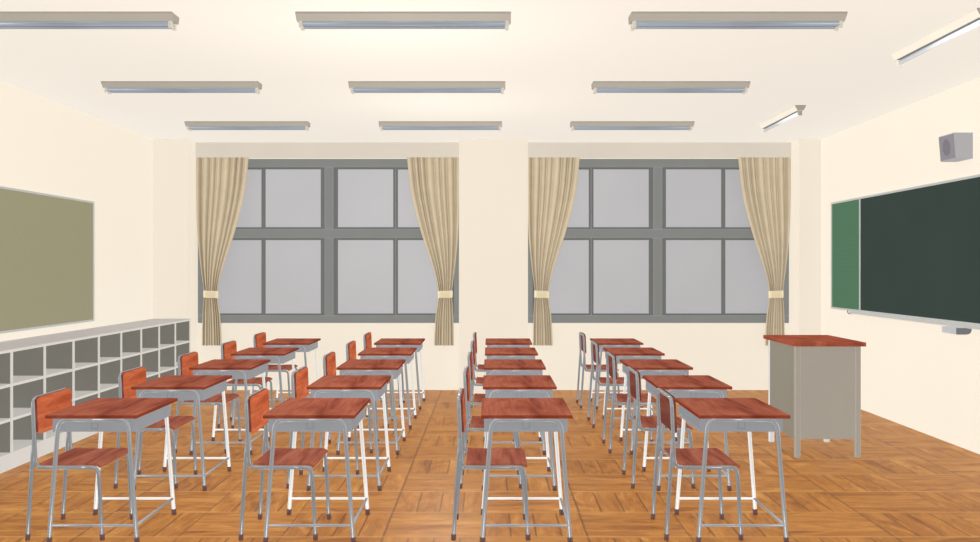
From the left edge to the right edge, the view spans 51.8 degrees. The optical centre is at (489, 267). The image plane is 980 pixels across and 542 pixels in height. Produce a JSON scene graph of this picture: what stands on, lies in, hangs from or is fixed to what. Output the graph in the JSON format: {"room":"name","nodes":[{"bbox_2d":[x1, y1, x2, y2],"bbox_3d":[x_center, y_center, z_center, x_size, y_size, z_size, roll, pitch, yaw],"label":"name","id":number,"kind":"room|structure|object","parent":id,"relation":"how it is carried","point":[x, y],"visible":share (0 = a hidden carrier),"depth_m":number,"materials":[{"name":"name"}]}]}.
{"room":"classroom","nodes":[
{"label":"classroom","id":0,"kind":"room"},
{"bbox_2d":[0,81,152,341],"bbox_3d":[-4.070,-0.018,5.220,0.120,3.236,14.680,0,0,0],"label":"wall","id":1,"kind":"structure","parent":0,"point":[47,146],"depth_m":10.37,"materials":[{"name":"beige paint"}]},
{"bbox_2d":[0,186,94,333],"bbox_3d":[-3.998,-0.067,7.986,0.021,1.203,4.400,0,0,0],"label":"board","id":2,"kind":"object","parent":1,"relation":"attached to","point":[47,241],"visible":1,"depth_m":9.06,"materials":[{"name":"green fabric"}]},
{"bbox_2d":[153,139,196,351],"bbox_3d":[-3.803,-0.018,12.216,0.415,3.036,0.387,0,0,0],"label":"pillar","id":3,"kind":"structure","parent":1,"relation":"attached to","point":[174,160],"depth_m":12.02,"materials":[{"name":"beige paint"}]},
{"bbox_2d":[0,0,979,141],"bbox_3d":[-0.035,-1.586,5.280,7.950,0.100,14.560,0,0,0],"label":"ceiling","id":4,"kind":"structure","parent":0,"point":[550,56],"depth_m":7.70,"materials":[{"name":"white paint"}]},
{"bbox_2d":[0,11,178,30],"bbox_3d":[-2.552,-1.494,6.120,1.292,0.084,0.150,0,0,0],"label":"ceiling light","id":5,"kind":"object","parent":4,"relation":"attached to","point":[8,19],"visible":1,"depth_m":6.08,"materials":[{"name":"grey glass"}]},
{"bbox_2d":[168,21,172,27],"bbox_3d":[-1.929,-1.470,6.098,0.022,0.038,0.024,0,0,0],"label":"socket","id":6,"kind":"object","parent":5,"relation":"attached to","point":[170,23],"depth_m":6.09,"materials":[{"name":"white plastic"}]},
{"bbox_2d":[101,81,261,93],"bbox_3d":[-2.552,-1.494,8.375,1.292,0.084,0.150,0,0,0],"label":"ceiling light","id":7,"kind":"object","parent":4,"relation":"attached to","point":[109,87],"visible":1,"depth_m":8.34,"materials":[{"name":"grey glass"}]},
{"bbox_2d":[184,121,309,130],"bbox_3d":[-2.552,-1.494,10.642,1.292,0.084,0.150,0,0,0],"label":"ceiling light","id":8,"kind":"object","parent":4,"relation":"attached to","point":[191,125],"visible":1,"depth_m":10.60,"materials":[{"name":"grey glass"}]},
{"bbox_2d":[295,11,510,30],"bbox_3d":[-0.520,-1.494,6.120,1.292,0.084,0.150,0,0,0],"label":"ceiling light","id":9,"kind":"object","parent":4,"relation":"attached to","point":[306,19],"visible":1,"depth_m":6.08,"materials":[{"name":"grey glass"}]},
{"bbox_2d":[348,81,504,93],"bbox_3d":[-0.520,-1.494,8.375,1.292,0.084,0.150,0,0,0],"label":"ceiling light","id":10,"kind":"object","parent":4,"relation":"attached to","point":[354,86],"visible":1,"depth_m":8.33,"materials":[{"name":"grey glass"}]},
{"bbox_2d":[379,121,501,130],"bbox_3d":[-0.520,-1.494,10.642,1.292,0.084,0.150,0,0,0],"label":"ceiling light","id":11,"kind":"object","parent":4,"relation":"attached to","point":[384,125],"visible":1,"depth_m":10.60,"materials":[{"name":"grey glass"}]},
{"bbox_2d":[570,121,694,130],"bbox_3d":[1.494,-1.494,10.642,1.292,0.084,0.150,0,0,0],"label":"ceiling light","id":12,"kind":"object","parent":4,"relation":"attached to","point":[575,125],"visible":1,"depth_m":10.60,"materials":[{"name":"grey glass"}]},
{"bbox_2d":[591,81,749,93],"bbox_3d":[1.494,-1.494,8.375,1.292,0.084,0.150,0,0,0],"label":"ceiling light","id":13,"kind":"object","parent":4,"relation":"attached to","point":[742,87],"visible":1,"depth_m":8.34,"materials":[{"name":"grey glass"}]},
{"bbox_2d":[628,11,847,30],"bbox_3d":[1.494,-1.494,6.120,1.292,0.084,0.150,0,0,0],"label":"ceiling light","id":14,"kind":"object","parent":4,"relation":"attached to","point":[834,20],"visible":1,"depth_m":6.08,"materials":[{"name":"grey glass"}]},
{"bbox_2d":[759,105,805,132],"bbox_3d":[2.926,-1.488,10.151,0.104,0.094,1.275,0,0,0],"label":"ceiling light","id":15,"kind":"object","parent":4,"relation":"attached to","point":[795,110],"visible":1,"depth_m":10.02,"materials":[{"name":"white glass"}]},
{"bbox_2d":[891,8,979,65],"bbox_3d":[2.926,-1.488,6.597,0.104,0.094,1.275,0,0,0],"label":"ceiling light","id":16,"kind":"object","parent":4,"relation":"attached to","point":[970,20],"visible":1,"depth_m":6.52,"materials":[{"name":"white glass"}]},
{"bbox_2d":[0,390,979,541],"bbox_3d":[-0.035,1.550,5.205,7.950,0.100,14.410,0,0,0],"label":"floor","id":17,"kind":"structure","parent":0,"point":[907,484],"depth_m":6.81,"materials":[{"name":"brown wood"}]},
{"bbox_2d":[0,349,12,473],"bbox_3d":[-3.783,1.052,7.257,0.451,0.897,0.559,0,0,0],"label":"cubby unit","id":18,"kind":"object","parent":17,"relation":"on","point":[5,354],"visible":1,"depth_m":7.53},
{"bbox_2d":[0,343,45,468],"bbox_3d":[-3.783,1.052,7.818,0.451,0.897,0.559,0,0,0],"label":"cubby unit","id":19,"kind":"object","parent":17,"relation":"on","point":[28,359],"visible":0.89,"depth_m":8.09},
{"bbox_2d":[0,338,74,454],"bbox_3d":[-3.783,1.052,8.378,0.451,0.897,0.559,0,0,0],"label":"cubby unit","id":20,"kind":"object","parent":17,"relation":"on","point":[59,352],"visible":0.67,"depth_m":8.65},
{"bbox_2d":[28,334,99,442],"bbox_3d":[-3.783,1.052,8.938,0.451,0.897,0.559,0,0,0],"label":"cubby unit","id":21,"kind":"object","parent":17,"relation":"on","point":[86,346],"visible":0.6,"depth_m":9.21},
{"bbox_2d":[25,388,132,540],"bbox_3d":[-2.342,1.105,5.794,0.439,0.791,0.488,0,0,0],"label":"chair","id":22,"kind":"object","parent":17,"relation":"on","point":[44,404],"visible":0.91,"depth_m":5.67,"materials":[{"name":"brown wood"}]},
{"bbox_2d":[55,330,122,397],"bbox_3d":[-3.783,1.052,9.499,0.451,0.897,0.559,0,0,0],"label":"cubby unit","id":23,"kind":"object","parent":17,"relation":"on","point":[110,341],"visible":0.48,"depth_m":9.77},
{"bbox_2d":[45,398,177,541],"bbox_3d":[-2.159,1.147,5.814,0.509,0.706,0.722,0,0,0],"label":"student desk","id":24,"kind":"object","parent":17,"relation":"on","point":[100,415],"visible":1,"depth_m":5.51,"materials":[{"name":"brown wood"}]},
{"bbox_2d":[53,404,170,431],"bbox_3d":[-2.160,0.854,5.814,0.455,0.080,0.602,0,0,0],"label":"tray","id":25,"kind":"object","parent":24,"relation":"on","point":[149,414],"depth_m":5.57,"materials":[{"name":"grey metal"}]},
{"bbox_2d":[81,327,142,370],"bbox_3d":[-3.783,1.052,10.059,0.451,0.897,0.559,0,0,0],"label":"cubby unit","id":26,"kind":"object","parent":17,"relation":"on","point":[131,336],"visible":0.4,"depth_m":10.33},
{"bbox_2d":[101,324,159,380],"bbox_3d":[-3.783,1.052,10.619,0.451,0.897,0.559,0,0,0],"label":"cubby unit","id":27,"kind":"object","parent":17,"relation":"on","point":[150,333],"visible":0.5,"depth_m":10.89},
{"bbox_2d":[121,321,175,376],"bbox_3d":[-3.783,1.052,11.180,0.451,0.897,0.559,0,0,0],"label":"cubby unit","id":28,"kind":"object","parent":17,"relation":"on","point":[167,328],"visible":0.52,"depth_m":11.45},
{"bbox_2d":[113,366,197,488],"bbox_3d":[-2.342,1.105,7.100,0.439,0.791,0.488,0,0,0],"label":"chair","id":29,"kind":"object","parent":17,"relation":"on","point":[129,378],"visible":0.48,"depth_m":6.99,"materials":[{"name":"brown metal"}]},
{"bbox_2d":[141,319,190,374],"bbox_3d":[-3.783,1.052,11.740,0.451,0.897,0.559,0,0,0],"label":"cubby unit","id":30,"kind":"object","parent":17,"relation":"on","point":[183,326],"visible":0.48,"depth_m":12.01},
{"bbox_2d":[131,375,231,490],"bbox_3d":[-2.159,1.147,7.120,0.509,0.706,0.722,0,0,0],"label":"student desk","id":31,"kind":"object","parent":17,"relation":"on","point":[182,387],"visible":0.93,"depth_m":6.83,"materials":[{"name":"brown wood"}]},
{"bbox_2d":[136,380,226,399],"bbox_3d":[-2.160,0.854,7.120,0.455,0.080,0.602,0,0,0],"label":"tray","id":32,"kind":"object","parent":31,"relation":"on","point":[213,387],"depth_m":6.83,"materials":[{"name":"grey metal"}]},
{"bbox_2d":[175,351,241,453],"bbox_3d":[-2.342,1.105,8.406,0.439,0.791,0.488,0,0,0],"label":"chair","id":33,"kind":"object","parent":17,"relation":"on","point":[187,360],"visible":0.55,"depth_m":8.26,"materials":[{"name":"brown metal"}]},
{"bbox_2d":[189,359,270,454],"bbox_3d":[-2.159,1.147,8.426,0.509,0.706,0.722,0,0,0],"label":"student desk","id":34,"kind":"object","parent":17,"relation":"on","point":[245,369],"visible":0.84,"depth_m":8.14,"materials":[{"name":"brown wood"}]},
{"bbox_2d":[193,364,265,378],"bbox_3d":[-2.160,0.854,8.426,0.455,0.080,0.602,0,0,0],"label":"tray","id":35,"kind":"object","parent":34,"relation":"on","point":[257,369],"depth_m":8.13,"materials":[{"name":"grey metal"}]},
{"bbox_2d":[217,340,272,427],"bbox_3d":[-2.342,1.105,9.712,0.439,0.791,0.488,0,0,0],"label":"chair","id":36,"kind":"object","parent":17,"relation":"on","point":[227,348],"visible":0.46,"depth_m":9.63,"materials":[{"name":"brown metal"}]},
{"bbox_2d":[231,347,298,428],"bbox_3d":[-2.159,1.147,9.732,0.509,0.706,0.722,0,0,0],"label":"student desk","id":37,"kind":"object","parent":17,"relation":"on","point":[277,355],"visible":0.73,"depth_m":9.43,"materials":[{"name":"brown wood"}]},
{"bbox_2d":[234,351,294,363],"bbox_3d":[-2.160,0.854,9.732,0.455,0.080,0.602,0,0,0],"label":"tray","id":38,"kind":"object","parent":37,"relation":"on","point":[289,355],"depth_m":9.43,"materials":[{"name":"grey metal"}]},
{"bbox_2d":[252,332,297,397],"bbox_3d":[-2.342,1.105,11.018,0.439,0.791,0.488,0,0,0],"label":"chair","id":39,"kind":"object","parent":17,"relation":"on","point":[259,339],"visible":0.37,"depth_m":10.87,"materials":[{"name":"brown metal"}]},
{"bbox_2d":[238,388,330,540],"bbox_3d":[-1.167,1.105,5.794,0.439,0.791,0.488,0,0,0],"label":"chair","id":40,"kind":"object","parent":17,"relation":"on","point":[256,404],"visible":0.96,"depth_m":5.68,"materials":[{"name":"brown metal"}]},
{"bbox_2d":[263,338,320,401],"bbox_3d":[-2.159,1.147,11.038,0.509,0.706,0.722,0,0,0],"label":"student desk","id":41,"kind":"object","parent":17,"relation":"on","point":[305,345],"visible":0.59,"depth_m":10.76,"materials":[{"name":"brown wood"}]},
{"bbox_2d":[265,341,317,351],"bbox_3d":[-2.160,0.854,11.038,0.455,0.080,0.602,0,0,0],"label":"tray","id":42,"kind":"object","parent":41,"relation":"on","point":[313,345],"depth_m":10.76,"materials":[{"name":"grey metal"}]},
{"bbox_2d":[263,398,369,541],"bbox_3d":[-0.982,1.147,5.814,0.509,0.706,0.722,0,0,0],"label":"student desk","id":43,"kind":"object","parent":17,"relation":"on","point":[294,415],"visible":1,"depth_m":5.51,"materials":[{"name":"brown wood"}]},
{"bbox_2d":[268,407,364,431],"bbox_3d":[-0.984,0.854,5.814,0.455,0.080,0.602,0,0,0],"label":"tray","id":44,"kind":"object","parent":43,"relation":"on","point":[282,426],"depth_m":5.51,"materials":[{"name":"grey metal"}]},
{"bbox_2d":[286,366,358,488],"bbox_3d":[-1.167,1.105,7.100,0.439,0.791,0.488,0,0,0],"label":"chair","id":45,"kind":"object","parent":17,"relation":"on","point":[299,377],"visible":0.38,"depth_m":7.08,"materials":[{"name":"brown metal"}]},
{"bbox_2d":[306,375,390,490],"bbox_3d":[-0.982,1.147,7.120,0.509,0.706,0.722,0,0,0],"label":"student desk","id":46,"kind":"object","parent":17,"relation":"on","point":[373,387],"visible":0.95,"depth_m":6.82,"materials":[{"name":"brown wood"}]},
{"bbox_2d":[311,383,386,399],"bbox_3d":[-0.984,0.854,7.120,0.455,0.080,0.602,0,0,0],"label":"tray","id":47,"kind":"object","parent":46,"relation":"on","point":[372,394],"depth_m":6.82,"materials":[{"name":"grey metal"}]},
{"bbox_2d":[319,351,378,453],"bbox_3d":[-1.167,1.105,8.406,0.439,0.791,0.488,0,0,0],"label":"chair","id":48,"kind":"object","parent":17,"relation":"on","point":[329,360],"visible":0.42,"depth_m":8.23,"materials":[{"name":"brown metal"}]},
{"bbox_2d":[346,340,392,427],"bbox_3d":[-1.167,1.105,9.712,0.439,0.791,0.488,0,0,0],"label":"chair","id":49,"kind":"object","parent":17,"relation":"on","point":[351,346],"visible":0.25,"depth_m":9.61,"materials":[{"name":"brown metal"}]},
{"bbox_2d":[336,359,405,454],"bbox_3d":[-0.982,1.147,8.426,0.509,0.706,0.722,0,0,0],"label":"student desk","id":50,"kind":"object","parent":17,"relation":"on","point":[393,367],"visible":0.88,"depth_m":8.13,"materials":[{"name":"brown wood"}]},
{"bbox_2d":[339,366,401,378],"bbox_3d":[-0.984,0.854,8.426,0.455,0.080,0.602,0,0,0],"label":"tray","id":51,"kind":"object","parent":50,"relation":"on","point":[394,374],"depth_m":8.13,"materials":[{"name":"grey metal"}]},
{"bbox_2d":[363,332,404,407],"bbox_3d":[-1.167,1.105,11.018,0.439,0.791,0.488,0,0,0],"label":"chair","id":52,"kind":"object","parent":17,"relation":"on","point":[367,339],"visible":0.32,"depth_m":10.97,"materials":[{"name":"brown wood"}]},
{"bbox_2d":[357,347,416,428],"bbox_3d":[-0.982,1.147,9.732,0.509,0.706,0.722,0,0,0],"label":"student desk","id":53,"kind":"object","parent":17,"relation":"on","point":[407,353],"visible":0.82,"depth_m":9.43,"materials":[{"name":"brown wood"}]},
{"bbox_2d":[360,353,413,363],"bbox_3d":[-0.984,0.854,9.732,0.455,0.080,0.602,0,0,0],"label":"tray","id":54,"kind":"object","parent":53,"relation":"on","point":[409,359],"depth_m":9.43,"materials":[{"name":"grey metal"}]},
{"bbox_2d":[374,338,424,409],"bbox_3d":[-0.982,1.147,11.038,0.509,0.706,0.722,0,0,0],"label":"student desk","id":55,"kind":"object","parent":17,"relation":"on","point":[383,342],"visible":0.72,"depth_m":10.76,"materials":[{"name":"brown wood"}]},
{"bbox_2d":[376,343,422,351],"bbox_3d":[-0.984,0.854,11.038,0.455,0.080,0.602,0,0,0],"label":"tray","id":56,"kind":"object","parent":55,"relation":"on","point":[419,347],"depth_m":10.71,"materials":[{"name":"grey metal"}]},
{"bbox_2d":[469,340,482,426],"bbox_3d":[0.004,1.105,9.712,0.439,0.791,0.488,0,0,0],"label":"chair","id":57,"kind":"object","parent":17,"relation":"on","point":[479,380],"visible":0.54,"depth_m":9.48,"materials":[{"name":"grey metal"}]},
{"bbox_2d":[471,332,485,408],"bbox_3d":[0.004,1.105,11.018,0.439,0.791,0.488,0,0,0],"label":"chair","id":58,"kind":"object","parent":17,"relation":"on","point":[480,366],"visible":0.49,"depth_m":10.79,"materials":[{"name":"grey metal"}]},
{"bbox_2d":[465,351,515,453],"bbox_3d":[0.004,1.105,8.406,0.439,0.791,0.488,0,0,0],"label":"chair","id":59,"kind":"object","parent":17,"relation":"on","point":[477,397],"visible":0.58,"depth_m":8.18,"materials":[{"name":"grey metal"}]},
{"bbox_2d":[451,388,530,540],"bbox_3d":[0.004,1.105,5.794,0.439,0.791,0.488,0,0,0],"label":"chair","id":60,"kind":"object","parent":17,"relation":"on","point":[500,457],"visible":0.99,"depth_m":5.56,"materials":[{"name":"grey metal"}]},
{"bbox_2d":[460,366,521,488],"bbox_3d":[0.004,1.105,7.100,0.439,0.791,0.488,0,0,0],"label":"chair","id":61,"kind":"object","parent":17,"relation":"on","point":[477,424],"visible":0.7,"depth_m":6.87,"materials":[{"name":"grey metal"}]},
{"bbox_2d":[485,338,531,346],"bbox_3d":[0.197,1.147,11.038,0.509,0.706,0.722,0,0,0],"label":"student desk","id":62,"kind":"object","parent":17,"relation":"on","point":[490,342],"visible":0.45,"depth_m":10.76,"materials":[{"name":"brown wood"}]},
{"bbox_2d":[485,347,537,358],"bbox_3d":[0.197,1.147,9.732,0.509,0.706,0.722,0,0,0],"label":"student desk","id":63,"kind":"object","parent":17,"relation":"on","point":[490,352],"visible":0.52,"depth_m":9.49,"materials":[{"name":"brown wood"}]},
{"bbox_2d":[487,356,534,358],"bbox_3d":[0.196,0.854,9.732,0.455,0.080,0.602,0,0,0],"label":"tray","id":64,"kind":"object","parent":63,"relation":"on","point":[488,357],"depth_m":9.41,"materials":[{"name":"grey metal"}]},
{"bbox_2d":[483,359,545,454],"bbox_3d":[0.197,1.147,8.426,0.509,0.706,0.722,0,0,0],"label":"student desk","id":65,"kind":"object","parent":17,"relation":"on","point":[492,366],"visible":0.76,"depth_m":8.13,"materials":[{"name":"brown wood"}]},
{"bbox_2d":[486,370,542,374],"bbox_3d":[0.196,0.854,8.426,0.455,0.080,0.602,0,0,0],"label":"tray","id":66,"kind":"object","parent":65,"relation":"on","point":[488,372],"depth_m":8.13,"materials":[{"name":"grey metal"}]},
{"bbox_2d":[482,375,556,490],"bbox_3d":[0.197,1.147,7.120,0.509,0.706,0.722,0,0,0],"label":"student desk","id":67,"kind":"object","parent":17,"relation":"on","point":[495,386],"visible":0.87,"depth_m":6.82,"materials":[{"name":"brown wood"}]},
{"bbox_2d":[485,390,552,397],"bbox_3d":[0.196,0.854,7.120,0.455,0.080,0.602,0,0,0],"label":"tray","id":68,"kind":"object","parent":67,"relation":"on","point":[488,393],"depth_m":6.82,"materials":[{"name":"grey metal"}]},
{"bbox_2d":[480,398,572,541],"bbox_3d":[0.197,1.147,5.814,0.509,0.706,0.722,0,0,0],"label":"student desk","id":69,"kind":"object","parent":17,"relation":"on","point":[498,414],"visible":1,"depth_m":5.51,"materials":[{"name":"brown wood"}]},
{"bbox_2d":[484,419,566,431],"bbox_3d":[0.196,0.854,5.814,0.455,0.080,0.602,0,0,0],"label":"tray","id":70,"kind":"object","parent":69,"relation":"on","point":[499,426],"depth_m":5.51,"materials":[{"name":"grey metal"}]},
{"bbox_2d":[576,332,620,408],"bbox_3d":[1.177,1.105,11.018,0.439,0.791,0.488,0,0,0],"label":"chair","id":71,"kind":"object","parent":17,"relation":"on","point":[582,337],"visible":0.82,"depth_m":10.79,"materials":[{"name":"grey metal"}]},
{"bbox_2d":[587,341,636,427],"bbox_3d":[1.177,1.105,9.712,0.439,0.791,0.488,0,0,0],"label":"chair","id":72,"kind":"object","parent":17,"relation":"on","point":[594,345],"visible":0.81,"depth_m":9.58,"materials":[{"name":"grey metal"}]},
{"bbox_2d":[590,338,642,409],"bbox_3d":[1.373,1.147,11.038,0.509,0.706,0.722,0,0,0],"label":"student desk","id":73,"kind":"object","parent":17,"relation":"on","point":[603,342],"visible":0.62,"depth_m":10.72,"materials":[{"name":"brown wood"}]},
{"bbox_2d":[602,351,659,453],"bbox_3d":[1.177,1.105,8.406,0.439,0.791,0.488,0,0,0],"label":"chair","id":74,"kind":"object","parent":17,"relation":"on","point":[611,364],"visible":0.85,"depth_m":8.32,"materials":[{"name":"grey metal"}]},
{"bbox_2d":[602,347,664,419],"bbox_3d":[1.373,1.147,9.732,0.509,0.706,0.722,0,0,0],"label":"student desk","id":75,"kind":"object","parent":17,"relation":"on","point":[619,352],"visible":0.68,"depth_m":9.49,"materials":[{"name":"brown wood"}]},
{"bbox_2d":[605,351,660,363],"bbox_3d":[1.371,0.854,9.732,0.455,0.080,0.602,0,0,0],"label":"tray","id":76,"kind":"object","parent":75,"relation":"on","point":[618,358],"depth_m":9.43,"materials":[{"name":"grey metal"}]},
{"bbox_2d":[619,359,692,454],"bbox_3d":[1.373,1.147,8.426,0.509,0.706,0.722,0,0,0],"label":"student desk","id":77,"kind":"object","parent":17,"relation":"on","point":[644,366],"visible":0.65,"depth_m":8.14,"materials":[{"name":"brown wood"}]},
{"bbox_2d":[622,363,688,378],"bbox_3d":[1.371,0.854,8.426,0.455,0.080,0.602,0,0,0],"label":"tray","id":78,"kind":"object","parent":77,"relation":"on","point":[624,365],"depth_m":8.14,"materials":[{"name":"grey metal"}]},
{"bbox_2d":[622,366,694,488],"bbox_3d":[1.177,1.105,7.100,0.439,0.791,0.488,0,0,0],"label":"chair","id":79,"kind":"object","parent":17,"relation":"on","point":[649,423],"visible":0.91,"depth_m":6.94,"materials":[{"name":"grey metal"}]},
{"bbox_2d":[642,375,731,490],"bbox_3d":[1.373,1.147,7.120,0.509,0.706,0.722,0,0,0],"label":"student desk","id":80,"kind":"object","parent":17,"relation":"on","point":[679,386],"visible":0.84,"depth_m":6.82,"materials":[{"name":"brown wood"}]},
{"bbox_2d":[646,381,726,397],"bbox_3d":[1.371,0.854,7.120,0.455,0.080,0.602,0,0,0],"label":"tray","id":81,"kind":"object","parent":80,"relation":"on","point":[651,386],"depth_m":6.83,"materials":[{"name":"grey metal"}]},
{"bbox_2d":[651,388,743,540],"bbox_3d":[1.177,1.105,5.794,0.439,0.791,0.488,0,0,0],"label":"chair","id":82,"kind":"object","parent":17,"relation":"on","point":[665,401],"visible":0.99,"depth_m":5.70,"materials":[{"name":"grey metal"}]},
{"bbox_2d":[674,398,789,541],"bbox_3d":[1.373,1.147,5.814,0.509,0.706,0.722,0,0,0],"label":"student desk","id":83,"kind":"object","parent":17,"relation":"on","point":[706,415],"visible":0.98,"depth_m":5.51,"materials":[{"name":"brown wood"}]},
{"bbox_2d":[679,404,782,431],"bbox_3d":[1.371,0.854,5.814,0.455,0.080,0.602,0,0,0],"label":"tray","id":84,"kind":"object","parent":83,"relation":"on","point":[689,413],"depth_m":5.55,"materials":[{"name":"grey metal"}]},
{"bbox_2d":[763,335,865,457],"bbox_3d":[2.668,1.042,8.369,0.566,0.916,0.899,0,0,0],"label":"lectern","id":85,"kind":"object","parent":17,"relation":"on","point":[815,380],"visible":0.98,"depth_m":7.98,"materials":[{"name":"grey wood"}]},
{"bbox_2d":[197,158,788,389],"bbox_3d":[-0.035,0.032,12.485,7.950,3.136,0.150,0,0,0],"label":"wall","id":86,"kind":"structure","parent":0,"point":[734,354],"depth_m":12.41,"materials":[{"name":"beige paint"}]},
{"bbox_2d":[196,157,248,345],"bbox_3d":[-3.272,-0.203,12.362,0.641,2.301,0.072,0,0,0],"label":"curtain","id":87,"kind":"object","parent":86,"relation":"hanging from","point":[220,182],"visible":1,"depth_m":12.35,"materials":[{"name":"fabric"}]},
{"bbox_2d":[195,142,458,157],"bbox_3d":[-1.982,-1.445,12.367,3.226,0.182,0.086,0,0,0],"label":"curtain box","id":88,"kind":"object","parent":86,"relation":"attached to","point":[202,149],"depth_m":12.32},
{"bbox_2d":[198,159,458,322],"bbox_3d":[-1.982,-0.333,12.479,3.226,2.020,0.122,0,0,0],"label":"window","id":89,"kind":"structure","parent":86,"relation":"in","point":[314,240],"depth_m":12.47,"materials":[{"name":"grey glass"}]},
{"bbox_2d":[407,157,458,345],"bbox_3d":[-0.692,-0.203,12.362,0.641,2.301,0.072,0,0,0],"label":"curtain","id":90,"kind":"object","parent":86,"relation":"hanging from","point":[434,182],"visible":1,"depth_m":12.35,"materials":[{"name":"fabric"}]},
{"bbox_2d":[459,139,527,393],"bbox_3d":[0.042,-0.018,12.216,0.821,3.036,0.387,0,0,0],"label":"pillar","id":91,"kind":"structure","parent":86,"relation":"attached to","point":[493,173],"depth_m":12.02,"materials":[{"name":"beige paint"}]},
{"bbox_2d":[528,157,579,345],"bbox_3d":[0.775,-0.203,12.362,0.641,2.301,0.072,0,0,0],"label":"curtain","id":92,"kind":"object","parent":86,"relation":"hanging from","point":[552,182],"visible":1,"depth_m":12.35,"materials":[{"name":"fabric"}]},
{"bbox_2d":[528,159,788,322],"bbox_3d":[2.066,-0.333,12.479,3.227,2.020,0.122,0,0,0],"label":"window","id":93,"kind":"structure","parent":86,"relation":"in","point":[645,240],"depth_m":12.47,"materials":[{"name":"grey glass"}]},
{"bbox_2d":[528,142,790,157],"bbox_3d":[2.066,-1.445,12.367,3.227,0.182,0.086,0,0,0],"label":"curtain box","id":94,"kind":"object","parent":86,"relation":"attached to","point":[535,149],"depth_m":12.32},
{"bbox_2d":[738,157,790,345],"bbox_3d":[3.356,-0.203,12.362,0.641,2.301,0.072,0,0,0],"label":"curtain","id":95,"kind":"object","parent":86,"relation":"hanging from","point":[765,182],"visible":0.94,"depth_m":12.35,"materials":[{"name":"fabric"}]},
{"bbox_2d":[821,77,979,453],"bbox_3d":[4.000,-0.018,5.220,0.120,3.236,14.680,0,0,0],"label":"wall","id":96,"kind":"structure","parent":0,"point":[920,377],"depth_m":9.51,"materials":[{"name":"beige paint"}]},
{"bbox_2d":[789,139,820,334],"bbox_3d":[3.809,-0.018,12.216,0.261,3.036,0.387,0,0,0],"label":"pillar","id":97,"kind":"structure","parent":96,"relation":"attached to","point":[805,204],"depth_m":12.02,"materials":[{"name":"beige paint"}]},
{"bbox_2d":[831,174,979,329],"bbox_3d":[3.902,-0.125,8.900,0.073,1.250,5.391,0,0,0],"label":"chalkboard","id":98,"kind":"object","parent":96,"relation":"attached to","point":[912,253],"visible":1,"depth_m":9.38,"materials":[{"name":"green"}]},
{"bbox_2d":[849,311,979,329],"bbox_3d":[3.902,0.477,9.062,0.073,0.028,3.624,0,0,0],"label":"chalk tray","id":99,"kind":"object","parent":98,"relation":"on","point":[969,324],"depth_m":9.09,"materials":[{"name":"metal"}]},
{"bbox_2d":[939,133,972,161],"bbox_3d":[3.860,-1.000,8.380,0.158,0.211,0.283,0,0,0],"label":"wall speaker","id":100,"kind":"object","parent":96,"relation":"attached to","point":[954,147],"visible":1,"depth_m":8.24},
{"bbox_2d":[939,134,955,160],"bbox_3d":[3.791,-1.000,8.380,0.021,0.197,0.267,0,0,0],"label":"grille","id":101,"kind":"object","parent":100,"relation":"attached to","point":[947,143],"depth_m":8.36,"materials":[{"name":"grey plastic"}]},
{"bbox_2d":[942,326,971,334],"bbox_3d":[3.877,0.518,8.395,0.125,0.054,0.265,0,0,0],"label":"box","id":102,"kind":"object","parent":96,"relation":"attached to","point":[945,329],"visible":0.92,"depth_m":8.28,"materials":[{"name":"plastic"}]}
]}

